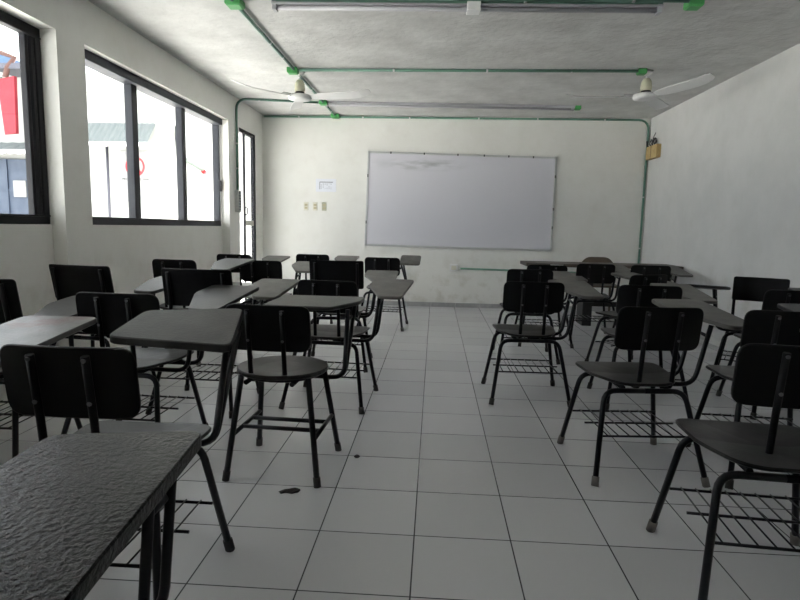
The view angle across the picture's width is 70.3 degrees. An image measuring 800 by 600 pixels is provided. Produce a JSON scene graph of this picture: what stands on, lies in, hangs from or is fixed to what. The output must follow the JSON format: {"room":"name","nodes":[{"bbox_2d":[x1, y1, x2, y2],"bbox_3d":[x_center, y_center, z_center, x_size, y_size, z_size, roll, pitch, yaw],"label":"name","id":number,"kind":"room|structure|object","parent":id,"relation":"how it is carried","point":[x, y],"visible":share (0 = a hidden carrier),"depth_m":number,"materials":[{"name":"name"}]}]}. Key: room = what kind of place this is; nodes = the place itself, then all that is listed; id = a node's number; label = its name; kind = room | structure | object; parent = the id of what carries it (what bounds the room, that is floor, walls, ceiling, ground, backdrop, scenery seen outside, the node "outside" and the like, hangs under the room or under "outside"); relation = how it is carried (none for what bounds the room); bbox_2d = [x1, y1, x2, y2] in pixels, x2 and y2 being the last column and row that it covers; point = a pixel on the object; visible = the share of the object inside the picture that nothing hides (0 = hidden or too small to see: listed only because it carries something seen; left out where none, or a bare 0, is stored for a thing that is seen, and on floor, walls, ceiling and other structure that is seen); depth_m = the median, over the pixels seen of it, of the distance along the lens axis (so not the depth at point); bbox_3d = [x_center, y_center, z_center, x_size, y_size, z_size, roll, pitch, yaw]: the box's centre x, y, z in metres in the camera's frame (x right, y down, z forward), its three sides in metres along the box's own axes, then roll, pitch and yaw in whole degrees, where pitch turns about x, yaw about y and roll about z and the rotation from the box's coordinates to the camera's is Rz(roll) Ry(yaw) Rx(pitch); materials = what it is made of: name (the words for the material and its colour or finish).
{"room":"classroom","nodes":[
{"label":"classroom","id":0,"kind":"room"},
{"bbox_2d":[0,0,262,406],"bbox_3d":[-2.353,-0.727,3.654,0.207,2.654,9.119,2,7,3],"label":"wall","id":1,"kind":"structure","parent":0,"point":[67,28],"depth_m":4.04,"materials":[{"name":"paint"}]},
{"bbox_2d":[0,10,50,223],"bbox_3d":[-2.467,-0.939,2.236,0.081,1.250,3.050,2,7,3],"label":"window","id":2,"kind":"structure","parent":1,"relation":"in","point":[29,38],"depth_m":3.65,"materials":[{"name":"brown metal"}]},
{"bbox_2d":[84,49,221,225],"bbox_3d":[-2.250,-1.341,5.419,0.122,1.250,2.780,2,7,3],"label":"window","id":3,"kind":"structure","parent":1,"relation":"in","point":[132,82],"depth_m":5.09,"materials":[{"name":"grey metal"}]},
{"bbox_2d":[235,190,241,211],"bbox_3d":[-2.009,-1.227,7.054,0.051,0.270,0.120,2,7,3],"label":"switch box","id":4,"kind":"object","parent":1,"relation":"attached to","point":[238,197],"visible":1,"depth_m":7.01,"materials":[{"name":"grey plastic"}]},
{"bbox_2d":[239,128,255,303],"bbox_3d":[-2.025,-1.048,7.543,0.077,2.320,0.660,2,7,3],"label":"door","id":5,"kind":"structure","parent":1,"relation":"in","point":[252,222],"depth_m":7.69,"materials":[{"name":"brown metal"}]},
{"bbox_2d":[235,98,318,189],"bbox_3d":[-1.521,-1.906,7.043,1.010,1.130,0.042,0,7,-7],"label":"conduit","id":6,"kind":"object","parent":1,"relation":"attached to","point":[242,99],"visible":0.98,"depth_m":6.96,"materials":[{"name":"green plastic"}]},
{"bbox_2d":[0,303,799,599],"bbox_3d":[0.390,0.729,3.669,5.763,0.120,9.519,2,7,3],"label":"floor","id":7,"kind":"structure","parent":0,"point":[450,493],"depth_m":2.47,"materials":[{"name":"tile"}]},
{"bbox_2d":[0,279,82,457],"bbox_3d":[-1.850,0.302,2.781,0.627,0.865,0.789,1,7,1],"label":"chair","id":8,"kind":"object","parent":7,"relation":"on","point":[10,306],"visible":0.21,"depth_m":2.52,"materials":[{"name":"black paint"}]},
{"bbox_2d":[0,316,96,367],"bbox_3d":[-1.511,0.471,1.796,0.737,0.795,0.789,1,7,0],"label":"chair","id":9,"kind":"object","parent":7,"relation":"on","point":[27,330],"visible":0.77,"depth_m":1.97,"materials":[{"name":"black paint"}]},
{"bbox_2d":[0,431,200,599],"bbox_3d":[-0.716,0.618,0.781,0.681,0.795,0.829,2,7,3],"label":"chair","id":10,"kind":"object","parent":7,"relation":"on","point":[70,504],"visible":1,"depth_m":0.88,"materials":[{"name":"black paint"}]},
{"bbox_2d":[49,264,163,385],"bbox_3d":[-1.823,0.185,3.743,0.737,0.855,0.789,3,7,11],"label":"chair","id":11,"kind":"object","parent":7,"relation":"on","point":[67,280],"visible":0.3,"depth_m":3.48,"materials":[{"name":"black paint"}]},
{"bbox_2d":[0,308,242,599],"bbox_3d":[-0.832,0.471,1.909,0.536,0.795,0.998,2,7,3],"label":"chair","id":12,"kind":"object","parent":7,"relation":"on","point":[93,384],"visible":0.52,"depth_m":1.53,"materials":[{"name":"black paint"}]},
{"bbox_2d":[61,285,258,433],"bbox_3d":[-1.206,0.333,2.929,0.737,0.795,0.789,2,7,5],"label":"chair","id":13,"kind":"object","parent":7,"relation":"on","point":[111,311],"visible":0.53,"depth_m":2.69,"materials":[{"name":"black paint"}]},
{"bbox_2d":[141,258,253,366],"bbox_3d":[-1.701,0.062,4.805,0.697,0.835,0.789,2,7,6],"label":"chair","id":14,"kind":"object","parent":7,"relation":"on","point":[230,264],"visible":0.3,"depth_m":4.54,"materials":[{"name":"black paint"}]},
{"bbox_2d":[145,268,299,418],"bbox_3d":[-1.087,0.215,3.624,0.737,0.857,0.789,2,7,4],"label":"chair","id":15,"kind":"object","parent":7,"relation":"on","point":[180,286],"visible":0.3,"depth_m":3.36,"materials":[{"name":"black paint"}]},
{"bbox_2d":[217,254,289,304],"bbox_3d":[-1.714,-0.136,6.514,0.737,0.795,0.789,2,7,3],"label":"chair","id":16,"kind":"object","parent":7,"relation":"on","point":[219,256],"visible":0.18,"depth_m":6.25,"materials":[{"name":"black paint"}]},
{"bbox_2d":[240,260,309,303],"bbox_3d":[-1.183,-0.002,5.552,0.737,0.795,0.789,2,7,3],"label":"chair","id":17,"kind":"object","parent":7,"relation":"on","point":[257,270],"visible":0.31,"depth_m":5.28,"materials":[{"name":"black paint"}]},
{"bbox_2d":[279,487,299,493],"bbox_3d":[-0.468,0.806,2.398,0.091,0.012,0.038,0,7,-8],"label":"dry leaf","id":18,"kind":"object","parent":7,"relation":"on","point":[291,490],"visible":1,"depth_m":2.40,"materials":[{"name":"black"}]},
{"bbox_2d":[222,295,364,487],"bbox_3d":[-0.485,0.372,2.755,0.505,0.788,0.740,2,7,6],"label":"chair","id":19,"kind":"object","parent":7,"relation":"on","point":[282,324],"visible":0.98,"depth_m":2.48,"materials":[{"name":"black paint"}]},
{"bbox_2d":[295,254,359,323],"bbox_3d":[-0.909,-0.166,6.878,0.737,0.795,0.789,2,7,3],"label":"chair","id":20,"kind":"object","parent":7,"relation":"on","point":[299,257],"visible":0.19,"depth_m":6.59,"materials":[{"name":"black paint"}]},
{"bbox_2d":[278,279,413,413],"bbox_3d":[-0.323,0.246,3.757,0.737,0.795,0.789,2,7,7],"label":"chair","id":21,"kind":"object","parent":7,"relation":"on","point":[393,289],"visible":0.81,"depth_m":3.52,"materials":[{"name":"black paint"}]},
{"bbox_2d":[303,260,398,372],"bbox_3d":[-0.397,0.089,4.718,0.737,0.860,0.789,1,7,1],"label":"chair","id":22,"kind":"object","parent":7,"relation":"on","point":[332,270],"visible":0.59,"depth_m":4.44,"materials":[{"name":"black paint"}]},
{"bbox_2d":[356,255,420,330],"bbox_3d":[-0.118,-0.102,6.507,0.648,0.796,0.789,2,7,6],"label":"chair","id":23,"kind":"object","parent":7,"relation":"on","point":[371,263],"visible":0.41,"depth_m":6.24,"materials":[{"name":"black paint"}]},
{"bbox_2d":[493,269,576,364],"bbox_3d":[1.218,0.103,5.127,0.737,0.795,0.789,2,7,3],"label":"chair","id":24,"kind":"object","parent":7,"relation":"on","point":[524,275],"visible":0.31,"depth_m":4.84,"materials":[{"name":"black paint"}]},
{"bbox_2d":[481,280,603,406],"bbox_3d":[0.983,0.247,3.964,0.777,0.795,0.789,2,7,2],"label":"chair","id":25,"kind":"object","parent":7,"relation":"on","point":[518,296],"visible":0.99,"depth_m":3.70,"materials":[{"name":"black paint"}]},
{"bbox_2d":[514,264,587,347],"bbox_3d":[1.522,0.024,5.798,0.707,0.795,0.789,2,7,3],"label":"chair","id":26,"kind":"object","parent":7,"relation":"on","point":[539,267],"visible":0.19,"depth_m":5.51,"materials":[{"name":"black paint"}]},
{"bbox_2d":[558,264,629,340],"bbox_3d":[2.129,-0.006,6.138,0.737,0.795,0.789,2,7,3],"label":"chair","id":27,"kind":"object","parent":7,"relation":"on","point":[594,273],"visible":0.59,"depth_m":5.87,"materials":[{"name":"black paint"}]},
{"bbox_2d":[582,257,619,310],"bbox_3d":[2.570,-0.147,7.301,0.462,0.791,0.430,2,7,3],"label":"wooden chair","id":28,"kind":"object","parent":7,"relation":"on","point":[588,259],"visible":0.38,"depth_m":7.43,"materials":[{"name":"brown wood"}]},
{"bbox_2d":[520,261,683,325],"bbox_3d":[2.377,-0.071,6.868,1.790,0.740,0.500,2,7,3],"label":"table","id":29,"kind":"object","parent":7,"relation":"on","point":[583,308],"visible":0.42,"depth_m":6.78,"materials":[{"name":"brown laminate"}]},
{"bbox_2d":[585,272,677,368],"bbox_3d":[1.968,0.159,4.818,0.737,0.795,0.789,-2,8,-22],"label":"chair","id":30,"kind":"object","parent":7,"relation":"on","point":[634,278],"visible":0.36,"depth_m":4.68,"materials":[{"name":"black paint"}]},
{"bbox_2d":[557,299,743,487],"bbox_3d":[1.269,0.395,2.854,0.847,0.795,0.789,1,7,-2],"label":"chair","id":31,"kind":"object","parent":7,"relation":"on","point":[675,325],"visible":0.98,"depth_m":2.59,"materials":[{"name":"black paint"}]},
{"bbox_2d":[587,283,717,409],"bbox_3d":[1.704,0.274,3.872,0.737,0.795,0.789,2,7,6],"label":"chair","id":32,"kind":"object","parent":7,"relation":"on","point":[627,295],"visible":0.34,"depth_m":3.60,"materials":[{"name":"black paint"}]},
{"bbox_2d":[612,265,692,327],"bbox_3d":[2.686,0.014,6.072,0.737,0.795,0.789,2,7,7],"label":"chair","id":33,"kind":"object","parent":7,"relation":"on","point":[669,271],"visible":0.17,"depth_m":5.79,"materials":[{"name":"black paint"}]},
{"bbox_2d":[646,343,799,599],"bbox_3d":[1.378,0.511,1.960,0.907,0.795,0.879,2,7,8],"label":"chair","id":34,"kind":"object","parent":7,"relation":"on","point":[765,375],"visible":1,"depth_m":1.76,"materials":[{"name":"black paint"}]},
{"bbox_2d":[689,276,789,380],"bbox_3d":[2.558,0.236,4.271,0.737,0.805,0.589,6,9,33],"label":"chair","id":35,"kind":"object","parent":7,"relation":"on","point":[744,288],"visible":0.47,"depth_m":4.31,"materials":[{"name":"black paint"}]},
{"bbox_2d":[686,303,799,489],"bbox_3d":[1.889,0.416,2.792,0.787,0.795,0.789,2,7,7],"label":"chair","id":36,"kind":"object","parent":7,"relation":"on","point":[759,326],"visible":0.32,"depth_m":2.54,"materials":[{"name":"black paint"}]},
{"bbox_2d":[716,288,799,419],"bbox_3d":[2.592,0.310,3.741,0.797,0.795,0.789,2,7,7],"label":"chair","id":37,"kind":"object","parent":7,"relation":"on","point":[771,298],"visible":0.23,"depth_m":3.48,"materials":[{"name":"black paint"}]},
{"bbox_2d":[88,0,799,117],"bbox_3d":[0.449,-2.037,3.315,5.763,0.150,9.519,2,7,3],"label":"ceiling","id":38,"kind":"structure","parent":0,"point":[724,39],"depth_m":4.93,"materials":[{"name":"paint"}]},
{"bbox_2d":[224,0,244,9],"bbox_3d":[-1.141,-2.046,3.918,0.110,0.050,0.110,2,7,3],"label":"junction box","id":39,"kind":"object","parent":38,"relation":"attached to","point":[236,4],"visible":1,"depth_m":3.89,"materials":[{"name":"green plastic"}]},
{"bbox_2d":[230,0,334,115],"bbox_3d":[-1.107,-2.119,4.452,0.036,0.034,6.999,2,7,3],"label":"conduit","id":40,"kind":"object","parent":38,"relation":"attached to","point":[243,12],"visible":0.92,"depth_m":4.84,"materials":[{"name":"green plastic"}]},
{"bbox_2d":[287,67,298,74],"bbox_3d":[-1.057,-2.256,5.593,0.100,0.055,0.100,2,7,3],"label":"junction box","id":41,"kind":"object","parent":38,"relation":"attached to","point":[290,71],"visible":0.93,"depth_m":5.55,"materials":[{"name":"green plastic"}]},
{"bbox_2d":[231,72,370,109],"bbox_3d":[-0.893,-2.156,5.758,1.248,0.288,1.283,2,7,3],"label":"ceiling fan","id":42,"kind":"object","parent":38,"relation":"hanging from","point":[299,97],"visible":0.91,"depth_m":5.62,"materials":[{"name":"white metal"}]},
{"bbox_2d":[319,100,326,105],"bbox_3d":[-0.947,-2.441,7.037,0.100,0.050,0.100,2,7,3],"label":"junction box","id":43,"kind":"object","parent":38,"relation":"attached to","point":[325,101],"visible":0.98,"depth_m":6.99,"materials":[{"name":"green plastic"}]},
{"bbox_2d":[331,114,339,118],"bbox_3d":[-0.896,-2.545,7.859,0.110,0.050,0.110,2,7,3],"label":"junction box","id":44,"kind":"object","parent":38,"relation":"attached to","point":[337,116],"visible":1,"depth_m":7.81,"materials":[{"name":"green plastic"}]},
{"bbox_2d":[326,101,574,110],"bbox_3d":[0.614,-2.401,7.026,3.080,0.061,0.052,1,7,1],"label":"lamp","id":45,"kind":"object","parent":38,"relation":"attached to","point":[331,103],"visible":0.93,"depth_m":7.01,"materials":[{"name":"grey"}]},
{"bbox_2d":[271,0,663,15],"bbox_3d":[0.436,-1.984,3.830,2.620,0.084,0.100,1,7,2],"label":"lamp","id":46,"kind":"object","parent":38,"relation":"attached to","point":[470,7],"visible":1,"depth_m":3.81,"materials":[{"name":"grey metal"}]},
{"bbox_2d":[272,4,277,11],"bbox_3d":[-0.853,-2.003,3.876,0.030,0.055,0.060,1,7,2],"label":"socket","id":47,"kind":"object","parent":46,"relation":"attached to","point":[274,6],"depth_m":3.85,"materials":[{"name":"grey plastic"}]},
{"bbox_2d":[654,7,661,15],"bbox_3d":[1.724,-1.937,3.788,0.030,0.055,0.060,1,7,2],"label":"end cap","id":48,"kind":"object","parent":46,"relation":"attached to","point":[657,10],"depth_m":3.77,"materials":[{"name":"grey"}]},
{"bbox_2d":[298,68,637,72],"bbox_3d":[0.643,-2.212,5.473,3.290,0.034,0.040,2,7,3],"label":"conduit","id":49,"kind":"object","parent":38,"relation":"attached to","point":[299,69],"visible":1,"depth_m":5.46,"materials":[{"name":"green plastic"}]},
{"bbox_2d":[391,0,689,2],"bbox_3d":[0.393,-2.000,3.768,3.001,0.038,0.056,1,7,2],"label":"conduit","id":50,"kind":"object","parent":38,"relation":"attached to","point":[524,1],"visible":1,"depth_m":3.73,"materials":[{"name":"green plastic"}]},
{"bbox_2d":[574,105,580,110],"bbox_3d":[2.196,-2.371,7.013,0.070,0.050,0.070,2,7,3],"label":"junction box","id":51,"kind":"object","parent":38,"relation":"attached to","point":[577,108],"visible":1,"depth_m":6.98,"materials":[{"name":"green plastic"}]},
{"bbox_2d":[566,70,714,109],"bbox_3d":[2.220,-2.061,5.435,1.189,0.263,1.307,2,7,3],"label":"ceiling fan","id":52,"kind":"object","parent":38,"relation":"hanging from","point":[651,98],"visible":0.94,"depth_m":5.39,"materials":[{"name":"white metal"}]},
{"bbox_2d":[636,68,646,75],"bbox_3d":[2.290,-2.160,5.378,0.080,0.050,0.080,2,7,3],"label":"junction box","id":53,"kind":"object","parent":38,"relation":"attached to","point":[641,71],"visible":0.96,"depth_m":5.34,"materials":[{"name":"green plastic"}]},
{"bbox_2d":[683,0,704,10],"bbox_3d":[1.950,-1.961,3.768,0.100,0.050,0.100,2,7,3],"label":"junction box","id":54,"kind":"object","parent":38,"relation":"attached to","point":[693,5],"visible":0.98,"depth_m":3.74,"materials":[{"name":"green plastic"}]},
{"bbox_2d":[262,115,650,306],"bbox_3d":[0.705,-1.230,8.107,5.763,2.654,0.200,2,7,3],"label":"wall","id":55,"kind":"structure","parent":0,"point":[601,164],"depth_m":7.97,"materials":[{"name":"paint"}]},
{"bbox_2d":[304,202,307,209],"bbox_3d":[-1.342,-1.340,8.111,0.068,0.116,0.014,2,7,3],"label":"light switch","id":56,"kind":"object","parent":55,"relation":"attached to","point":[305,203],"visible":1,"depth_m":8.11,"materials":[{"name":"beige plastic"}]},
{"bbox_2d":[313,202,316,210],"bbox_3d":[-1.213,-1.336,8.103,0.068,0.116,0.014,2,7,3],"label":"light switch","id":57,"kind":"object","parent":55,"relation":"attached to","point":[314,203],"visible":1,"depth_m":8.10,"materials":[{"name":"beige plastic"}]},
{"bbox_2d":[322,202,325,210],"bbox_3d":[-1.083,-1.333,8.096,0.068,0.116,0.014,2,7,3],"label":"light switch","id":58,"kind":"object","parent":55,"relation":"attached to","point":[323,203],"visible":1,"depth_m":8.09,"materials":[{"name":"beige plastic"}]},
{"bbox_2d":[316,179,335,191],"bbox_3d":[-1.051,-1.628,8.061,0.290,0.180,0.005,2,7,3],"label":"notice sheet","id":59,"kind":"object","parent":55,"relation":"attached to","point":[322,185],"visible":1,"depth_m":8.06,"materials":[{"name":"white paper"}]},
{"bbox_2d":[264,300,615,310],"bbox_3d":[0.675,0.068,8.166,5.356,0.062,0.012,2,7,3],"label":"baseboard","id":60,"kind":"structure","parent":55,"relation":"attached to","point":[407,303],"depth_m":8.16,"materials":[{"name":"grey tile"}]},
{"bbox_2d":[450,264,457,270],"bbox_3d":[0.765,-0.460,8.074,0.110,0.100,0.049,2,7,3],"label":"power outlet","id":61,"kind":"object","parent":55,"relation":"attached to","point":[453,267],"visible":1,"depth_m":8.05,"materials":[{"name":"white plastic"}]},
{"bbox_2d":[264,115,649,262],"bbox_3d":[0.708,-1.240,7.983,5.309,2.585,0.036,2,7,3],"label":"conduit","id":62,"kind":"object","parent":55,"relation":"attached to","point":[281,116],"visible":0.97,"depth_m":7.80,"materials":[{"name":"green plastic"}]},
{"bbox_2d":[364,151,556,250],"bbox_3d":[0.827,-1.384,7.965,2.650,1.340,0.026,2,7,3],"label":"whiteboard","id":63,"kind":"object","parent":55,"relation":"attached to","point":[425,200],"visible":1,"depth_m":7.96,"materials":[{"name":"ceramic"}]},
{"bbox_2d":[459,267,575,272],"bbox_3d":[2.057,-0.402,8.006,2.440,0.056,0.036,2,7,3],"label":"conduit","id":64,"kind":"object","parent":55,"relation":"attached to","point":[459,267],"visible":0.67,"depth_m":8.05,"materials":[{"name":"green plastic"}]},
{"bbox_2d":[641,43,799,347],"bbox_3d":[3.195,-0.567,3.331,0.200,2.654,9.119,2,7,3],"label":"wall","id":65,"kind":"structure","parent":0,"point":[722,199],"depth_m":5.55,"materials":[{"name":"grey paint"}]},
{"bbox_2d":[646,132,660,159],"bbox_3d":[3.338,-2.032,7.489,0.072,0.332,0.377,2,7,3],"label":"wooden block","id":66,"kind":"object","parent":65,"relation":"attached to","point":[652,151],"visible":1,"depth_m":7.44,"materials":[{"name":"yellow wood"}]},
{"bbox_2d":[700,335,738,353],"bbox_3d":[3.062,0.716,3.496,0.012,0.062,9.107,2,7,3],"label":"baseboard","id":67,"kind":"structure","parent":65,"relation":"attached to","point":[713,341],"depth_m":5.71,"materials":[{"name":"grey tile"}]},
{"label":"outside","id":68,"kind":"structure","parent":0,"visible":0},
{"bbox_3d":[-8.342,-0.394,12.187,42.000,0.180,60.000,2,7,3],"label":"ground","id":69,"kind":"structure","parent":68,"visible":0},
{"bbox_2d":[0,55,28,213],"bbox_3d":[-9.748,-3.476,14.055,6.800,5.400,5.700,2,7,3],"label":"building","id":70,"kind":"structure","parent":69,"relation":"on","point":[13,176],"depth_m":11.29,"materials":[{"name":"blue"}]},
{"bbox_2d":[0,50,20,134],"bbox_3d":[-7.192,-3.911,10.838,0.750,1.545,0.650,2,7,3],"label":"banner","id":71,"kind":"object","parent":70,"relation":"attached to","point":[8,85],"visible":0.91,"depth_m":10.58,"materials":[{"name":"fabric"}]},
{"bbox_2d":[0,142,24,153],"bbox_3d":[-8.983,-2.989,11.088,4.700,0.287,0.506,2,7,3],"label":"awning","id":72,"kind":"object","parent":70,"relation":"attached to","point":[10,148],"visible":0.53,"depth_m":10.85,"materials":[{"name":"white"}]},
{"bbox_2d":[0,159,28,213],"bbox_3d":[-8.797,-1.677,11.492,3.100,2.320,0.110,2,7,3],"label":"door","id":73,"kind":"structure","parent":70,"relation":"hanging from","point":[13,176],"depth_m":11.31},
{"bbox_2d":[86,72,248,254],"bbox_3d":[-5.120,-2.876,16.046,2.240,3.900,11.340,2,7,3],"label":"outdoor background","id":74,"kind":"structure","parent":69,"relation":"on","point":[105,95],"depth_m":10.50,"materials":[{"name":"grey"}]},
{"bbox_2d":[88,122,155,146],"bbox_3d":[-5.458,-2.975,10.190,2.040,0.477,0.356,2,7,3],"label":"awning","id":75,"kind":"object","parent":74,"relation":"attached to","point":[103,134],"visible":0.43,"depth_m":10.14,"materials":[{"name":"white"}]},
{"bbox_2d":[120,150,150,201],"bbox_3d":[-4.845,-2.269,10.398,0.540,0.920,0.057,2,7,3],"label":"no entry sign","id":76,"kind":"object","parent":74,"relation":"attached to","point":[144,156],"visible":0.63,"depth_m":10.40,"materials":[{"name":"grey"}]},
{"bbox_2d":[175,127,207,174],"bbox_3d":[-4.219,-3.020,11.573,0.180,0.792,1.368,2,7,3],"label":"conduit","id":77,"kind":"object","parent":74,"relation":"attached to","point":[189,161],"visible":0.28,"depth_m":11.74,"materials":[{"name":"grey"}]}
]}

